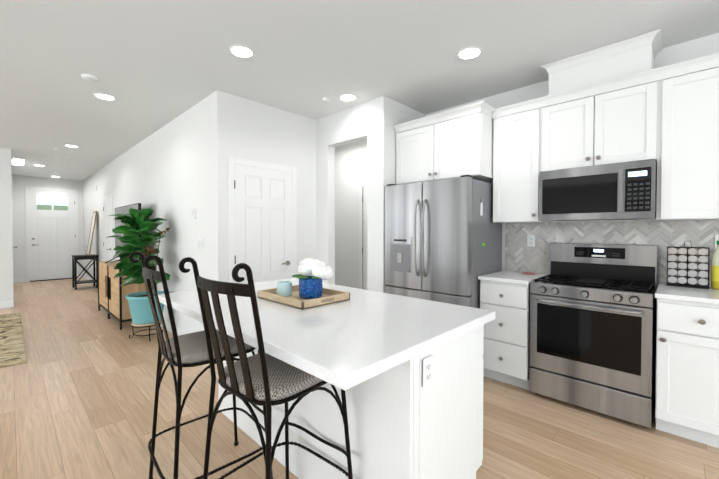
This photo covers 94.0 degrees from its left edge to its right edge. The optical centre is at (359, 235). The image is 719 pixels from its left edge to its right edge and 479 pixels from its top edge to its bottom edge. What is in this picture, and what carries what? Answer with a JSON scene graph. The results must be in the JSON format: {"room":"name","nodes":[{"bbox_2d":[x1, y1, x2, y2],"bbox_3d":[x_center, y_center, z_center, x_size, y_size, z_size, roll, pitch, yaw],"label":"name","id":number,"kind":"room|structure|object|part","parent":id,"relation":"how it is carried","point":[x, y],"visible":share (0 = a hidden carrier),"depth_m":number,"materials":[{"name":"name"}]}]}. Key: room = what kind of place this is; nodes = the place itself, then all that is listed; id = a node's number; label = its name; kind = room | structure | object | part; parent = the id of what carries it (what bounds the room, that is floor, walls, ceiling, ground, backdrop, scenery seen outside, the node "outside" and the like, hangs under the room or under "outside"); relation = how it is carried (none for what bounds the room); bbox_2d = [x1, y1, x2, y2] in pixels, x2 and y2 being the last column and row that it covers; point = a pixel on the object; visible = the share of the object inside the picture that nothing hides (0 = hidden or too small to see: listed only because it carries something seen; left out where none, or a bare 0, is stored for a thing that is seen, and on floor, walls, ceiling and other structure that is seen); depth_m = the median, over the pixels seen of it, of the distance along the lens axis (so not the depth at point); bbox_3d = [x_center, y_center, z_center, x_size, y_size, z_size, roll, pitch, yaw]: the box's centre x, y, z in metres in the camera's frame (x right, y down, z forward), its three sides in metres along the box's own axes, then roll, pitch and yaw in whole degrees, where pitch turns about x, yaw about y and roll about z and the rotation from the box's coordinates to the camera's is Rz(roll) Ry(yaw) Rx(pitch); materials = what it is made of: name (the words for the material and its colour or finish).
{"room":"kitchen","nodes":[
{"label":"kitchen","id":0,"kind":"room"},
{"bbox_2d":[0,148,12,300],"bbox_3d":[-8.342,-0.098,3.744,0.120,2.800,6.210,1,1,44],"label":"wall","id":1,"kind":"structure","parent":0,"point":[6,268],"depth_m":5.89,"materials":[{"name":"paint"}]},
{"bbox_2d":[11,175,83,277],"bbox_3d":[-8.587,-0.183,9.198,0.120,2.800,1.570,1,1,44],"label":"wall","id":2,"kind":"structure","parent":0,"point":[19,183],"depth_m":8.84,"materials":[{"name":"paint"}]},
{"bbox_2d":[25,186,78,281],"bbox_3d":[-8.432,-0.046,9.235,0.093,2.525,1.075,1,1,44],"label":"door","id":3,"kind":"structure","parent":2,"relation":"attached to","point":[51,228],"depth_m":9.21,"materials":[{"name":"white wood"}]},
{"bbox_2d":[83,94,212,332],"bbox_3d":[-4.775,-0.145,6.716,9.060,2.800,0.120,1,1,44],"label":"wall","id":4,"kind":"structure","parent":0,"point":[165,172],"depth_m":4.39,"materials":[{"name":"paint"}]},
{"bbox_2d":[103,194,112,261],"bbox_3d":[-5.471,0.187,7.267,0.940,2.120,0.093,1,1,44],"label":"door","id":5,"kind":"structure","parent":4,"relation":"attached to","point":[107,228],"depth_m":7.23,"materials":[{"name":"white wood"}]},
{"bbox_2d":[192,209,195,218],"bbox_3d":[-1.914,-0.255,3.875,0.080,0.110,0.023,1,1,44],"label":"thermostat","id":6,"kind":"object","parent":4,"relation":"attached to","point":[193,213],"visible":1,"depth_m":3.85,"materials":[{"name":"white plastic"}]},
{"bbox_2d":[198,238,203,248],"bbox_3d":[-1.780,0.086,3.760,0.160,0.120,0.010,1,1,44],"label":"switch plate","id":7,"kind":"object","parent":4,"relation":"attached to","point":[200,243],"visible":1,"depth_m":3.75,"materials":[{"name":"white plastic"}]},
{"bbox_2d":[212,90,315,281],"bbox_3d":[-1.055,-0.102,3.965,0.120,2.800,1.290,1,1,44],"label":"wall","id":8,"kind":"structure","parent":0,"point":[243,128],"depth_m":3.79,"materials":[{"name":"paint"}]},
{"bbox_2d":[228,156,296,283],"bbox_3d":[-1.066,0.230,3.832,0.093,2.140,0.865,1,1,44],"label":"door","id":9,"kind":"structure","parent":8,"relation":"attached to","point":[262,220],"depth_m":3.81,"materials":[{"name":"white wood"}]},
{"bbox_2d":[335,139,366,288],"bbox_3d":[-0.029,-0.124,5.412,2.680,2.800,0.120,1,1,44],"label":"wall","id":10,"kind":"structure","parent":0,"point":[350,166],"depth_m":5.47,"materials":[{"name":"paint"}]},
{"bbox_2d":[359,181,366,289],"bbox_3d":[0.332,0.220,4.984,0.910,2.125,0.045,1,1,44],"label":"door","id":11,"kind":"structure","parent":10,"relation":"attached to","point":[363,235],"depth_m":5.23,"materials":[{"name":"white wood"}]},
{"bbox_2d":[316,96,390,292],"bbox_3d":[-0.156,-0.104,4.079,1.260,2.800,0.120,1,1,44],"label":"wall","id":12,"kind":"structure","parent":0,"point":[378,144],"depth_m":3.76,"materials":[{"name":"paint"}]},
{"bbox_2d":[0,278,718,478],"bbox_3d":[-3.961,1.372,2.471,16.500,0.100,10.800,1,1,44],"label":"floor","id":13,"kind":"structure","parent":0,"point":[77,394],"depth_m":2.35,"materials":[{"name":"brown wood"}]},
{"bbox_2d":[0,299,14,308],"bbox_3d":[-8.288,1.237,3.723,0.014,0.130,6.225,1,1,44],"label":"baseboard","id":14,"kind":"structure","parent":13,"relation":"on","point":[11,304],"depth_m":5.90,"materials":[{"name":"white"}]},
{"bbox_2d":[0,313,26,367],"bbox_3d":[-5.403,1.298,3.560,3.010,0.011,2.580,1,1,44],"label":"rug","id":15,"kind":"object","parent":13,"relation":"on","point":[12,349],"visible":1,"depth_m":4.08,"materials":[{"name":"beige wicker"}]},
{"bbox_2d":[71,254,97,289],"bbox_3d":[-6.537,0.848,7.994,0.450,0.775,0.445,1,1,44],"label":"side table","id":16,"kind":"object","parent":13,"relation":"on","point":[93,257],"visible":0.98,"depth_m":7.93,"materials":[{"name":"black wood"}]},
{"bbox_2d":[86,211,96,255],"bbox_3d":[-6.442,-0.066,8.070,0.400,1.052,0.170,1,1,44],"label":"leaning board","id":17,"kind":"object","parent":16,"relation":"on","point":[91,232],"visible":1,"depth_m":8.04,"materials":[{"name":"brown wood"}]},
{"bbox_2d":[82,273,95,284],"bbox_3d":[-6.912,1.160,8.673,3.054,0.130,0.039,1,1,44],"label":"baseboard","id":18,"kind":"structure","parent":13,"relation":"on","point":[85,276],"depth_m":9.22,"materials":[{"name":"white"}]},
{"bbox_2d":[98,261,154,329],"bbox_3d":[-3.714,0.862,5.303,1.630,0.832,0.433,1,1,44],"label":"media console","id":19,"kind":"object","parent":13,"relation":"on","point":[112,299],"visible":0.6,"depth_m":4.88,"materials":[{"name":"brown wood"}]},
{"bbox_2d":[105,203,141,262],"bbox_3d":[-3.661,-0.013,5.243,1.530,0.917,0.360,1,1,44],"label":"tv","id":20,"kind":"object","parent":19,"relation":"on","point":[123,210],"visible":0.27,"depth_m":5.42,"materials":[{"name":"black"}]},
{"bbox_2d":[106,208,169,340],"bbox_3d":[-2.760,0.473,4.209,0.798,1.637,0.633,1,1,44],"label":"plant","id":21,"kind":"object","parent":13,"relation":"on","point":[138,302],"visible":0.83,"depth_m":4.12,"materials":[{"name":"green plant"}]},
{"bbox_2d":[160,319,187,335],"bbox_3d":[-3.277,1.214,5.223,5.070,0.130,0.035,1,1,44],"label":"baseboard","id":22,"kind":"structure","parent":13,"relation":"on","point":[180,331],"depth_m":4.32,"materials":[{"name":"white"}]},
{"bbox_2d":[129,251,272,478],"bbox_3d":[-0.820,0.705,1.758,0.541,1.255,0.610,1,1,44],"label":"stool","id":23,"kind":"object","parent":13,"relation":"on","point":[185,350],"visible":0.71,"depth_m":1.61,"materials":[{"name":"black metal"}]},
{"bbox_2d":[179,257,352,478],"bbox_3d":[-0.370,0.710,1.417,0.545,1.255,0.614,1,1,44],"label":"stool","id":24,"kind":"object","parent":13,"relation":"on","point":[263,378],"visible":0.92,"depth_m":1.27,"materials":[{"name":"black metal"}]},
{"bbox_2d":[218,322,487,478],"bbox_3d":[-0.187,0.885,2.188,1.759,0.883,0.718,1,1,44],"label":"kitchen island","id":25,"kind":"object","parent":13,"relation":"on","point":[399,428],"depth_m":1.55,"materials":[{"name":"white wood"}]},
{"bbox_2d":[158,278,494,393],"bbox_3d":[-0.322,0.423,2.040,1.846,0.044,1.123,1,1,44],"label":"island countertop","id":26,"kind":"structure","parent":25,"relation":"on","point":[346,344],"depth_m":1.51,"materials":[{"name":"white stone"}]},
{"bbox_2d":[257,258,349,309],"bbox_3d":[-0.359,0.269,2.131,0.483,0.258,0.367,1,1,44],"label":"decorative tray","id":27,"kind":"object","parent":26,"relation":"on","point":[308,291],"visible":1,"depth_m":2.08,"materials":[{"name":"brown wood"}]},
{"bbox_2d":[423,355,432,387],"bbox_3d":[0.284,0.560,1.391,0.008,0.116,0.072,1,1,44],"label":"outlet","id":28,"kind":"object","parent":25,"relation":"attached to","point":[427,370],"visible":1,"depth_m":1.39,"materials":[{"name":"white plastic"}]},
{"bbox_2d":[385,175,501,308],"bbox_3d":[0.858,0.378,3.521,0.957,1.855,0.849,1,1,44],"label":"fridge","id":29,"kind":"object","parent":13,"relation":"on","point":[443,240],"visible":0.56,"depth_m":3.18,"materials":[{"name":"grey metal"}]},
{"bbox_2d":[480,279,541,389],"bbox_3d":[1.458,0.854,3.148,0.411,0.915,0.624,1,1,44],"label":"base cabinet","id":30,"kind":"object","parent":13,"relation":"on","point":[506,338],"depth_m":2.90,"materials":[{"name":"white wood"}]},
{"bbox_2d":[478,270,549,285],"bbox_3d":[1.453,0.380,3.135,0.430,0.030,0.639,1,1,44],"label":"countertop","id":31,"kind":"structure","parent":30,"relation":"on","point":[501,276],"depth_m":3.02,"materials":[{"name":"white stone"}]},
{"bbox_2d":[522,272,535,274],"bbox_3d":[1.617,0.357,3.205,0.120,0.012,0.120,1,1,44],"label":"trivet","id":32,"kind":"object","parent":31,"relation":"on","point":[530,273],"visible":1,"depth_m":3.17,"materials":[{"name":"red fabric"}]},
{"bbox_2d":[529,243,657,427],"bbox_3d":[1.869,0.696,2.699,0.760,1.245,0.680,1,1,44],"label":"range","id":33,"kind":"object","parent":13,"relation":"on","point":[593,321],"visible":1,"depth_m":2.53,"materials":[{"name":"grey metal"}]},
{"bbox_2d":[655,298,718,447],"bbox_3d":[2.358,0.867,2.286,0.482,0.915,0.624,1,1,44],"label":"base cabinet","id":34,"kind":"object","parent":13,"relation":"on","point":[687,371],"depth_m":2.13,"materials":[{"name":"white wood"}]},
{"bbox_2d":[655,283,718,305],"bbox_3d":[2.971,0.403,1.681,2.214,0.030,0.639,1,1,44],"label":"countertop","id":35,"kind":"structure","parent":34,"relation":"on","point":[710,296],"depth_m":2.19,"materials":[{"name":"white stone"}]},
{"bbox_2d":[666,241,709,288],"bbox_3d":[2.430,0.205,2.487,0.225,0.337,0.132,1,1,44],"label":"spice rack","id":36,"kind":"object","parent":35,"relation":"on","point":[691,272],"visible":1,"depth_m":2.46,"materials":[{"name":"black metal"}]},
{"bbox_2d":[711,241,718,289],"bbox_3d":[2.550,0.205,2.372,0.087,0.342,0.087,1,1,44],"label":"oil bottle","id":37,"kind":"object","parent":35,"relation":"on","point":[715,271],"visible":1,"depth_m":2.37,"materials":[{"name":"yellow plastic"}]},
{"bbox_2d":[0,0,718,180],"bbox_3d":[-3.961,-1.528,2.426,16.500,0.100,10.800,1,1,44],"label":"ceiling","id":38,"kind":"structure","parent":0,"point":[152,66],"depth_m":2.73,"materials":[{"name":"paint"}]},
{"bbox_2d":[13,159,23,164],"bbox_3d":[-7.159,-1.548,7.039,0.800,0.004,0.160,1,1,44],"label":"ceiling light panel","id":39,"kind":"object","parent":38,"relation":"attached to","point":[18,162],"visible":0.93,"depth_m":7.02,"materials":[{"name":"white plastic"}]},
{"bbox_2d":[64,144,78,147],"bbox_3d":[-4.895,-1.525,5.702,0.204,0.006,0.204,1,1,44],"label":"recessed light","id":40,"kind":"object","parent":38,"relation":"in","point":[72,146],"visible":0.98,"depth_m":5.72,"materials":[{"name":"white plastic"}]},
{"bbox_2d":[81,74,98,81],"bbox_3d":[-2.527,-1.477,3.144,0.130,0.024,0.130,1,1,44],"label":"smoke detector","id":41,"kind":"object","parent":38,"relation":"attached to","point":[89,77],"visible":1,"depth_m":3.12,"materials":[{"name":"white plastic"}]},
{"bbox_2d":[93,93,116,100],"bbox_3d":[-2.735,-1.493,3.606,0.204,0.006,0.204,1,1,44],"label":"recessed light","id":42,"kind":"object","parent":38,"relation":"in","point":[103,96],"visible":1,"depth_m":3.59,"materials":[{"name":"white plastic"}]},
{"bbox_2d":[228,45,254,58],"bbox_3d":[-0.947,-1.478,2.697,0.204,0.006,0.204,1,1,44],"label":"recessed light","id":43,"kind":"object","parent":38,"relation":"in","point":[242,51],"visible":1,"depth_m":2.69,"materials":[{"name":"white"}]},
{"bbox_2d":[339,94,356,101],"bbox_3d":[-0.125,-1.493,3.627,0.204,0.006,0.204,1,1,44],"label":"recessed light","id":44,"kind":"object","parent":38,"relation":"in","point":[348,97],"visible":1,"depth_m":3.62,"materials":[{"name":"white"}]},
{"bbox_2d":[456,46,482,59],"bbox_3d":[0.891,-1.479,2.722,0.204,0.006,0.204,1,1,44],"label":"recessed light","id":45,"kind":"object","parent":38,"relation":"in","point":[470,53],"visible":1,"depth_m":2.72,"materials":[{"name":"white plastic"}]},
{"bbox_2d":[391,99,424,183],"bbox_3d":[0.576,-0.103,4.020,0.120,2.800,0.807,1,1,44],"label":"wall","id":46,"kind":"structure","parent":0,"point":[401,113],"depth_m":3.74,"materials":[{"name":"paint"}]},
{"bbox_2d":[425,33,718,399],"bbox_3d":[2.952,-0.075,2.221,5.800,2.800,0.120,1,1,44],"label":"wall","id":47,"kind":"structure","parent":0,"point":[692,49],"depth_m":2.84,"materials":[{"name":"paint"}]},
{"bbox_2d":[395,109,492,184],"bbox_3d":[0.960,-0.865,3.611,0.967,0.593,0.604,1,1,44],"label":"upper cabinet","id":48,"kind":"object","parent":47,"relation":"attached to","point":[456,145],"depth_m":3.30,"materials":[{"name":"white wood"}]},
{"bbox_2d":[489,101,551,222],"bbox_3d":[1.561,-0.643,3.218,0.430,1.025,0.344,1,1,44],"label":"upper cabinet","id":49,"kind":"object","parent":47,"relation":"attached to","point":[518,134],"depth_m":3.09,"materials":[{"name":"white wood"}]},
{"bbox_2d":[541,73,660,170],"bbox_3d":[1.991,-0.854,2.803,0.760,0.589,0.344,1,1,44],"label":"upper cabinet","id":50,"kind":"object","parent":47,"relation":"attached to","point":[622,101],"depth_m":2.63,"materials":[{"name":"white wood"}]},
{"bbox_2d":[540,159,656,220],"bbox_3d":[1.961,-0.342,2.780,0.750,0.427,0.431,1,1,44],"label":"microwave","id":51,"kind":"object","parent":50,"relation":"attached to","point":[621,191],"visible":1,"depth_m":2.60,"materials":[{"name":"grey metal"}]},
{"bbox_2d":[545,37,656,100],"bbox_3d":[2.005,-1.314,2.811,0.680,0.240,0.304,1,1,44],"label":"soffit","id":52,"kind":"object","parent":47,"relation":"attached to","point":[632,62],"depth_m":2.65,"materials":[{"name":"white wood"}]},
{"bbox_2d":[505,220,718,285],"bbox_3d":[2.756,0.131,2.322,3.418,0.490,0.007,1,1,44],"label":"backsplash","id":53,"kind":"structure","parent":47,"relation":"attached to","point":[520,255],"depth_m":2.90,"materials":[{"name":"white tile"}]},
{"bbox_2d":[527,235,534,246],"bbox_3d":[1.699,0.048,3.322,0.072,0.116,0.008,1,1,44],"label":"outlet","id":54,"kind":"object","parent":53,"relation":"attached to","point":[530,240],"visible":1,"depth_m":3.32,"materials":[{"name":"white plastic"}]},
{"bbox_2d":[714,234,718,249],"bbox_3d":[2.627,0.047,2.433,0.072,0.116,0.008,1,1,44],"label":"outlet","id":55,"kind":"object","parent":53,"relation":"attached to","point":[716,239],"visible":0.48,"depth_m":2.45,"materials":[{"name":"white plastic"}]},
{"bbox_2d":[656,61,718,220],"bbox_3d":[2.566,-0.628,2.256,0.832,1.025,0.344,1,1,44],"label":"upper cabinet","id":56,"kind":"object","parent":47,"relation":"attached to","point":[688,167],"depth_m":2.31,"materials":[{"name":"white wood"}]},
{"bbox_3d":[2.421,-0.795,2.354,2.870,1.356,0.400,1,1,44],"label":"trim","id":57,"kind":"part","parent":56,"relation":"part of","materials":[{"name":"white wood"}]},
{"bbox_3d":[-7.662,-0.154,7.308,3.830,2.800,0.120,1,1,44],"label":"wall","id":58,"kind":"structure","parent":0,"visible":0},
{"bbox_2d":[12,211,16,285],"bbox_3d":[-8.364,0.173,8.121,0.940,2.120,0.113,1,1,44],"label":"door","id":59,"kind":"structure","parent":58,"relation":"attached to","point":[12,241],"depth_m":7.78,"materials":[{"name":"white"}]}
]}

